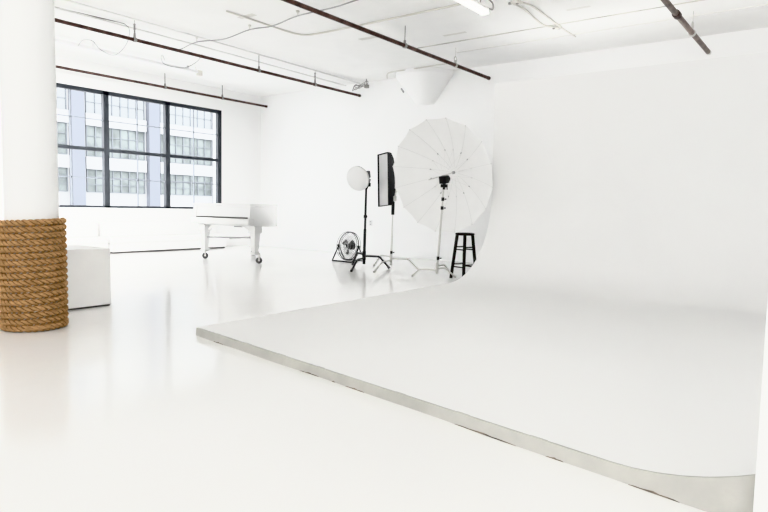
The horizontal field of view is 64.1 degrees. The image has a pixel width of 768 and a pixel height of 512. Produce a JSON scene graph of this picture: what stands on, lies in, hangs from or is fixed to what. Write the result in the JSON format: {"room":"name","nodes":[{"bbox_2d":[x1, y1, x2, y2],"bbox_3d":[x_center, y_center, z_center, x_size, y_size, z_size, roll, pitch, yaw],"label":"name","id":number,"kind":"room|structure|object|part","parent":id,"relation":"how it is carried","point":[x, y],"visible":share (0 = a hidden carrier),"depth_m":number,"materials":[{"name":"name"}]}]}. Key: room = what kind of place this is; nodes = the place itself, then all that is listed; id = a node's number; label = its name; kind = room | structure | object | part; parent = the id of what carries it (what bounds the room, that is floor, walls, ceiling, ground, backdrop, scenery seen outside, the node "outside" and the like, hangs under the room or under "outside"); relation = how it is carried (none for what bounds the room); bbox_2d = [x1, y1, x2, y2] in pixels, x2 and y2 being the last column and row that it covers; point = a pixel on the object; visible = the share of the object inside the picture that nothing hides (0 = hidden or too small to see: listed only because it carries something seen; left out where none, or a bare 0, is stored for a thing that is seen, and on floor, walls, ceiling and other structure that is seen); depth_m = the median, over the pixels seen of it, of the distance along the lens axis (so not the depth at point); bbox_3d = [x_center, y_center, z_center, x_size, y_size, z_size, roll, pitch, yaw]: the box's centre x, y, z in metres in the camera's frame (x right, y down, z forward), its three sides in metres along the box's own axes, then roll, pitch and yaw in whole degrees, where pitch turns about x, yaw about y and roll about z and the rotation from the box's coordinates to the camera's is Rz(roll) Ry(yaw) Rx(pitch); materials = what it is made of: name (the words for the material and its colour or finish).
{"room":"studio","nodes":[
{"label":"studio","id":0,"kind":"room"},
{"bbox_2d":[0,0,60,329],"bbox_3d":[-2.740,-1.288,4.730,1.320,3.720,1.320,4,6,37],"label":"column","id":1,"kind":"structure","parent":0,"point":[28,98],"depth_m":4.61,"materials":[{"name":"white paint"}]},
{"bbox_2d":[0,55,260,245],"bbox_3d":[-7.943,-1.757,9.401,0.300,3.720,15.620,4,6,37],"label":"wall","id":2,"kind":"structure","parent":0,"point":[241,122],"depth_m":14.02,"materials":[{"name":"white paint"}]},
{"bbox_2d":[56,83,221,208],"bbox_3d":[-5.175,-2.167,12.875,0.094,2.320,4.270,4,6,37],"label":"window","id":3,"kind":"structure","parent":2,"relation":"in","point":[105,150],"depth_m":12.84,"materials":[{"name":"black metal"}]},
{"bbox_2d":[0,245,704,511],"bbox_3d":[-1.778,0.683,4.909,15.830,0.200,16.020,4,6,37],"label":"floor","id":4,"kind":"structure","parent":0,"point":[121,406],"depth_m":2.79,"materials":[{"name":"white paint"}]},
{"bbox_2d":[0,217,68,331],"bbox_3d":[-2.768,0.129,4.842,0.495,0.873,0.494,4,6,37],"label":"coiled rope","id":5,"kind":"object","parent":4,"relation":"on","point":[59,320],"visible":0.98,"depth_m":4.65,"materials":[{"name":"brown fabric"}]},
{"bbox_2d":[65,222,107,247],"bbox_3d":[-6.151,-0.311,11.259,0.510,0.615,2.000,4,6,37],"label":"window bench","id":6,"kind":"object","parent":4,"relation":"on","point":[78,233],"visible":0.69,"depth_m":11.75,"materials":[{"name":"white plastic"}]},
{"bbox_3d":[-6.292,-0.484,11.354,0.150,0.290,1.990,4,6,37],"label":"backrest","id":7,"kind":"part","parent":6,"relation":"part of","materials":[{"name":"white plastic"}]},
{"bbox_2d":[66,245,110,310],"bbox_3d":[-3.164,0.207,5.767,0.620,0.560,0.900,4,6,37],"label":"display box","id":8,"kind":"object","parent":4,"relation":"on","point":[89,267],"visible":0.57,"depth_m":5.77,"materials":[{"name":"white paint"}]},
{"bbox_2d":[99,221,225,253],"bbox_3d":[-4.672,-0.434,13.196,0.510,0.615,2.760,4,6,37],"label":"window bench","id":9,"kind":"object","parent":4,"relation":"on","point":[123,236],"visible":0.84,"depth_m":12.87,"materials":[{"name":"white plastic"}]},
{"bbox_3d":[-4.813,-0.608,13.291,0.150,0.290,2.750,4,6,37],"label":"backrest","id":10,"kind":"part","parent":9,"relation":"part of","materials":[{"name":"white plastic"}]},
{"bbox_2d":[190,203,277,263],"bbox_3d":[-2.456,-0.456,11.412,1.683,1.024,1.492,4,6,37],"label":"grand piano","id":11,"kind":"object","parent":4,"relation":"on","point":[250,217],"visible":1,"depth_m":10.72,"materials":[{"name":"white paint"}]},
{"bbox_3d":[-3.297,-0.342,11.306,0.170,0.490,0.170,4,6,37],"label":"leg","id":12,"kind":"part","parent":11,"relation":"part of","materials":[{"name":"white paint"}]},
{"bbox_3d":[-2.445,-0.946,11.394,1.564,0.040,1.457,4,6,37],"label":"lid","id":13,"kind":"part","parent":11,"relation":"part of","materials":[{"name":"white paint"}]},
{"bbox_3d":[-2.225,-0.265,10.590,0.170,0.490,0.170,4,6,37],"label":"leg","id":14,"kind":"part","parent":11,"relation":"part of","materials":[{"name":"white paint"}]},
{"bbox_2d":[332,231,365,262],"bbox_3d":[-0.652,-0.176,11.295,0.560,0.552,0.392,5,6,42],"label":"floor fan","id":15,"kind":"object","parent":4,"relation":"on","point":[351,246],"visible":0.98,"depth_m":11.27,"materials":[{"name":"black metal"}]},
{"bbox_2d":[339,233,357,258],"bbox_3d":[-0.654,-0.184,11.291,0.522,0.517,0.169,5,6,42],"label":"grille","id":16,"kind":"object","parent":15,"relation":"attached to","point":[351,246],"depth_m":11.27,"materials":[{"name":"black metal"}]},
{"bbox_3d":[-0.654,-0.046,11.305,0.560,0.290,0.392,5,6,42],"label":"frame","id":17,"kind":"part","parent":15,"relation":"part of","materials":[{"name":"black metal"}]},
{"bbox_2d":[346,166,390,271],"bbox_3d":[-0.450,-0.618,9.923,0.865,1.672,0.892,4,6,37],"label":"light","id":18,"kind":"object","parent":4,"relation":"on","point":[357,177],"visible":1,"depth_m":9.98,"materials":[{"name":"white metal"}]},
{"bbox_3d":[-0.418,0.133,9.782,0.032,0.188,0.663,2,5,15],"label":"leg","id":19,"kind":"part","parent":18,"relation":"part of","materials":[{"name":"black metal"}]},
{"bbox_3d":[-0.112,0.100,10.064,0.441,0.215,0.032,2,5,9],"label":"leg","id":20,"kind":"part","parent":18,"relation":"part of","materials":[{"name":"black metal"}]},
{"bbox_2d":[373,152,418,272],"bbox_3d":[-0.031,-0.712,9.777,0.943,1.888,0.841,4,6,37],"label":"strip softbox","id":21,"kind":"object","parent":4,"relation":"on","point":[387,192],"visible":0.88,"depth_m":9.87,"materials":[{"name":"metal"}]},
{"bbox_2d":[379,153,387,205],"bbox_3d":[0.001,-1.230,9.887,0.025,0.842,0.337,-2,5,-34],"label":"diffuser","id":22,"kind":"object","parent":21,"relation":"attached to","point":[383,157],"depth_m":9.89,"materials":[{"name":"white fabric"}]},
{"bbox_3d":[0.342,0.131,9.924,0.465,0.188,0.023,2,5,8],"label":"leg","id":23,"kind":"part","parent":21,"relation":"part of","materials":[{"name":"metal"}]},
{"bbox_2d":[393,118,492,277],"bbox_3d":[0.840,-0.824,8.923,1.654,2.277,0.737,4,6,37],"label":"light","id":24,"kind":"object","parent":4,"relation":"on","point":[443,170],"visible":1,"depth_m":9.07,"materials":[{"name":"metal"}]},
{"bbox_3d":[0.583,0.244,8.924,0.389,0.128,0.023,3,5,23],"label":"leg","id":25,"kind":"part","parent":24,"relation":"part of","materials":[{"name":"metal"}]},
{"bbox_3d":[0.904,0.242,8.849,0.286,0.158,0.023,1,4,-1],"label":"leg","id":26,"kind":"part","parent":24,"relation":"part of","materials":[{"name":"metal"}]},
{"bbox_2d":[449,232,475,277],"bbox_3d":[1.163,-0.005,8.880,0.293,0.662,0.293,-2,6,-37],"label":"bar stool","id":27,"kind":"object","parent":4,"relation":"on","point":[464,265],"visible":0.96,"depth_m":8.84,"materials":[{"name":"black wood"}]},
{"bbox_3d":[1.016,0.007,8.901,0.120,0.628,0.047,2,5,8],"label":"leg","id":28,"kind":"part","parent":27,"relation":"part of","materials":[{"name":"black wood"}]},
{"bbox_3d":[1.143,0.023,8.736,0.047,0.628,0.120,2,5,8],"label":"leg","id":29,"kind":"part","parent":27,"relation":"part of","materials":[{"name":"black wood"}]},
{"bbox_3d":[1.169,-0.317,8.855,0.280,0.037,0.280,-2,6,-37],"label":"seat","id":30,"kind":"part","parent":27,"relation":"part of","materials":[{"name":"black wood"}]},
{"bbox_3d":[1.308,0.016,8.862,0.120,0.628,0.047,2,5,8],"label":"leg","id":31,"kind":"part","parent":27,"relation":"part of","materials":[{"name":"black wood"}]},
{"bbox_2d":[196,52,767,511],"bbox_3d":[3.604,-0.714,5.238,7.380,2.740,8.459,4,6,37],"label":"cyclorama","id":32,"kind":"object","parent":4,"relation":"on","point":[611,309],"visible":1,"depth_m":5.94,"materials":[{"name":"white paint"}]},
{"bbox_3d":[1.566,-0.464,1.562,0.925,2.740,0.060,4,6,37],"label":"panel","id":33,"kind":"part","parent":32,"relation":"part of","materials":[{"name":"white paint"}]},
{"bbox_2d":[54,0,767,96],"bbox_3d":[-1.703,-3.224,4.601,15.830,0.200,16.020,4,6,37],"label":"ceiling","id":34,"kind":"structure","parent":0,"point":[341,53],"depth_m":9.51,"materials":[{"name":"white paint"}]},
{"bbox_2d":[55,6,123,23],"bbox_3d":[-4.569,-3.455,8.486,0.050,0.016,1.994,5,6,40],"label":"cable","id":35,"kind":"object","parent":34,"relation":"attached to","point":[55,6],"visible":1,"depth_m":8.97,"materials":[{"name":"grey metal"}]},
{"bbox_2d":[78,23,129,55],"bbox_3d":[-4.400,-3.427,9.893,1.591,0.283,0.377,5,6,40],"label":"cable","id":36,"kind":"object","parent":34,"relation":"hanging from","point":[124,23],"visible":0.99,"depth_m":10.17,"materials":[{"name":"white plastic"}]},
{"bbox_2d":[55,38,202,75],"bbox_3d":[-5.273,-3.562,10.219,0.070,0.154,5.320,4,6,37],"label":"track","id":37,"kind":"object","parent":34,"relation":"attached to","point":[198,72],"visible":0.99,"depth_m":11.04,"materials":[{"name":"white metal"}]},
{"bbox_2d":[56,65,267,107],"bbox_3d":[-5.261,-3.609,11.953,0.068,0.325,7.904,4,6,37],"label":"ceiling pipe","id":38,"kind":"object","parent":34,"relation":"hanging from","point":[57,66],"visible":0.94,"depth_m":12.72,"materials":[{"name":"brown metal"}]},
{"bbox_2d":[161,55,199,67],"bbox_3d":[-3.599,-3.483,10.940,0.708,0.261,0.178,0,5,-13],"label":"cable","id":39,"kind":"object","parent":34,"relation":"hanging from","point":[161,55],"visible":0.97,"depth_m":10.91,"materials":[{"name":"white plastic"}]},
{"bbox_2d":[55,7,346,85],"bbox_3d":[-3.185,-3.553,10.326,0.078,0.032,8.001,4,6,36],"label":"conduit","id":40,"kind":"object","parent":34,"relation":"attached to","point":[58,8],"visible":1,"depth_m":10.13,"materials":[{"name":"white metal"}]},
{"bbox_2d":[55,18,360,96],"bbox_3d":[-3.154,-3.406,9.907,0.071,0.326,8.754,4,6,37],"label":"ceiling pipe","id":41,"kind":"object","parent":34,"relation":"hanging from","point":[133,39],"visible":0.95,"depth_m":9.91,"materials":[{"name":"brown metal"}]},
{"bbox_2d":[64,0,360,83],"bbox_3d":[-2.856,-3.538,10.079,0.077,0.028,8.001,4,6,36],"label":"conduit","id":42,"kind":"object","parent":34,"relation":"attached to","point":[74,2],"visible":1,"depth_m":9.80,"materials":[{"name":"white metal"}]},
{"bbox_2d":[237,13,256,18],"bbox_3d":[-1.981,-3.463,8.859,0.320,0.004,0.100,4,6,37],"label":"ceiling plate","id":43,"kind":"object","parent":34,"relation":"attached to","point":[251,14],"visible":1,"depth_m":8.81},
{"bbox_2d":[181,0,357,48],"bbox_3d":[-1.665,-3.401,8.955,4.806,0.130,0.121,5,6,38],"label":"cord","id":44,"kind":"object","parent":34,"relation":"hanging from","point":[297,11],"visible":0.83,"depth_m":9.00,"materials":[{"name":"white plastic"}]},
{"bbox_2d":[226,0,477,35],"bbox_3d":[-0.500,-3.372,8.283,3.133,0.028,1.554,4,6,37],"label":"conduit","id":45,"kind":"object","parent":34,"relation":"attached to","point":[454,5],"visible":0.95,"depth_m":8.92,"materials":[{"name":"white metal"}]},
{"bbox_2d":[352,79,368,90],"bbox_3d":[-0.506,-3.653,13.127,0.414,0.237,0.174,4,6,37],"label":"wire bundle","id":46,"kind":"object","parent":34,"relation":"hanging from","point":[364,85],"visible":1,"depth_m":13.06,"materials":[{"name":"grey metal"}]},
{"bbox_2d":[359,36,377,39],"bbox_3d":[-0.230,-3.507,9.856,0.400,0.004,0.100,4,6,37],"label":"ceiling plate","id":47,"kind":"object","parent":34,"relation":"attached to","point":[370,37],"visible":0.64,"depth_m":9.88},
{"bbox_2d":[281,0,490,79],"bbox_3d":[-0.094,-3.246,8.644,0.076,0.329,6.804,4,6,37],"label":"ceiling pipe","id":48,"kind":"object","parent":34,"relation":"hanging from","point":[405,45],"visible":1,"depth_m":8.73,"materials":[{"name":"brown metal"}]},
{"bbox_2d":[386,63,445,78],"bbox_3d":[0.547,-3.643,11.988,0.322,0.026,1.916,-3,6,-39],"label":"conduit","id":49,"kind":"object","parent":34,"relation":"attached to","point":[443,63],"visible":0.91,"depth_m":11.82,"materials":[{"name":"white metal"}]},
{"bbox_2d":[442,31,466,35],"bbox_3d":[1.100,-3.457,9.546,0.400,0.004,0.070,4,6,37],"label":"ceiling plate","id":50,"kind":"object","parent":34,"relation":"attached to","point":[464,31],"visible":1,"depth_m":9.53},
{"bbox_2d":[456,0,493,15],"bbox_3d":[0.728,-3.192,7.153,0.194,0.209,2.109,4,6,37],"label":"fluorescent light","id":51,"kind":"object","parent":34,"relation":"hanging from","point":[475,5],"visible":1,"depth_m":7.78,"materials":[{"name":"white paint"}]},
{"bbox_2d":[508,0,521,4],"bbox_3d":[1.696,-3.300,7.978,0.160,0.055,0.110,4,6,37],"label":"junction box","id":52,"kind":"object","parent":34,"relation":"attached to","point":[513,2],"visible":1,"depth_m":7.94,"materials":[{"name":"grey metal"}]},
{"bbox_2d":[515,5,556,27],"bbox_3d":[2.093,-3.344,8.577,0.146,0.026,1.293,5,6,41],"label":"conduit","id":53,"kind":"object","parent":34,"relation":"attached to","point":[521,7],"visible":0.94,"depth_m":8.63,"materials":[{"name":"white metal"}]},
{"bbox_2d":[522,2,575,37],"bbox_3d":[2.394,-3.352,8.744,0.083,0.026,1.934,4,6,37],"label":"conduit","id":54,"kind":"object","parent":34,"relation":"attached to","point":[525,3],"visible":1,"depth_m":8.56,"materials":[{"name":"white metal"}]},
{"bbox_2d":[418,0,704,48],"bbox_3d":[4.284,-3.241,7.636,9.500,0.013,0.022,4,6,37],"label":"conduit","id":55,"kind":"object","parent":34,"relation":"attached to","point":[696,0],"depth_m":8.84,"materials":[{"name":"white metal"}]},
{"bbox_2d":[566,6,590,10],"bbox_3d":[2.607,-3.324,8.230,0.320,0.004,0.060,4,6,37],"label":"ceiling plate","id":56,"kind":"object","parent":34,"relation":"attached to","point":[583,6],"visible":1,"depth_m":8.23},
{"bbox_2d":[456,4,767,52],"bbox_3d":[4.860,-3.258,7.985,9.000,0.013,0.012,4,6,37],"label":"conduit","id":57,"kind":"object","parent":34,"relation":"attached to","point":[762,4],"depth_m":9.03,"materials":[{"name":"white metal"}]},
{"bbox_2d":[660,0,710,54],"bbox_3d":[3.315,-3.058,7.139,0.092,0.337,5.284,4,6,37],"label":"ceiling pipe","id":58,"kind":"object","parent":34,"relation":"hanging from","point":[676,14],"visible":1,"depth_m":7.91,"materials":[{"name":"metal"}]},
{"bbox_2d":[260,27,767,237],"bbox_3d":[3.016,-1.675,11.062,15.830,3.720,0.200,4,6,37],"label":"wall","id":59,"kind":"structure","parent":0,"point":[311,139],"depth_m":13.38,"materials":[{"name":"white paint"}]},
{"bbox_2d":[250,227,484,262],"bbox_3d":[2.829,-0.028,10.901,15.330,0.450,0.450,4,6,37],"label":"trim","id":60,"kind":"structure","parent":59,"relation":"attached to","point":[404,245],"depth_m":13.28,"materials":[{"name":"white paint"}]},
{"bbox_2d":[396,67,452,105],"bbox_3d":[0.679,-3.362,12.221,1.260,0.630,0.630,4,6,37],"label":"capital","id":61,"kind":"object","parent":59,"relation":"attached to","point":[424,86],"visible":0.99,"depth_m":12.07,"materials":[{"name":"white paint"}]},
{"label":"outside","id":62,"kind":"structure","parent":0,"visible":0},
{"bbox_3d":[-13.918,1.545,41.947,47.760,0.200,90.000,4,6,37],"label":"ground","id":63,"kind":"structure","parent":62,"visible":0},
{"bbox_2d":[56,88,213,206],"bbox_3d":[-19.948,-12.495,51.865,6.500,26.000,52.000,4,6,37],"label":"building","id":64,"kind":"structure","parent":63,"relation":"on","point":[84,132],"depth_m":47.91,"materials":[{"name":"white concrete"}]},
{"bbox_3d":[-24.103,-11.533,41.798,0.030,2.500,4.650,4,6,37],"label":"pane","id":65,"kind":"part","parent":64,"relation":"part of","materials":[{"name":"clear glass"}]},
{"bbox_3d":[-24.166,-8.293,42.053,0.030,2.200,4.650,4,6,37],"label":"pane","id":66,"kind":"part","parent":64,"relation":"part of","materials":[{"name":"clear glass"}]},
{"bbox_3d":[-24.223,-5.388,42.282,0.030,1.670,4.650,4,6,37],"label":"pane","id":67,"kind":"part","parent":64,"relation":"part of","materials":[{"name":"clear glass"}]},
{"bbox_3d":[-20.436,-11.844,46.662,0.030,2.500,4.650,4,6,37],"label":"pane","id":68,"kind":"part","parent":64,"relation":"part of","materials":[{"name":"clear glass"}]},
{"bbox_3d":[-20.498,-8.605,46.917,0.030,2.200,4.650,4,6,37],"label":"pane","id":69,"kind":"part","parent":64,"relation":"part of","materials":[{"name":"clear glass"}]},
{"bbox_3d":[-20.555,-5.699,47.146,0.030,1.670,4.650,4,6,37],"label":"pane","id":70,"kind":"part","parent":64,"relation":"part of","materials":[{"name":"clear glass"}]},
{"bbox_3d":[-16.662,-12.165,51.666,0.030,2.500,5.000,4,6,37],"label":"pane","id":71,"kind":"part","parent":64,"relation":"part of","materials":[{"name":"clear glass"}]},
{"bbox_3d":[-16.725,-8.926,51.920,0.030,2.200,5.000,4,6,37],"label":"pane","id":72,"kind":"part","parent":64,"relation":"part of","materials":[{"name":"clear glass"}]},
{"bbox_3d":[-16.782,-6.020,52.149,0.030,1.670,5.000,4,6,37],"label":"pane","id":73,"kind":"part","parent":64,"relation":"part of","materials":[{"name":"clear glass"}]}
]}

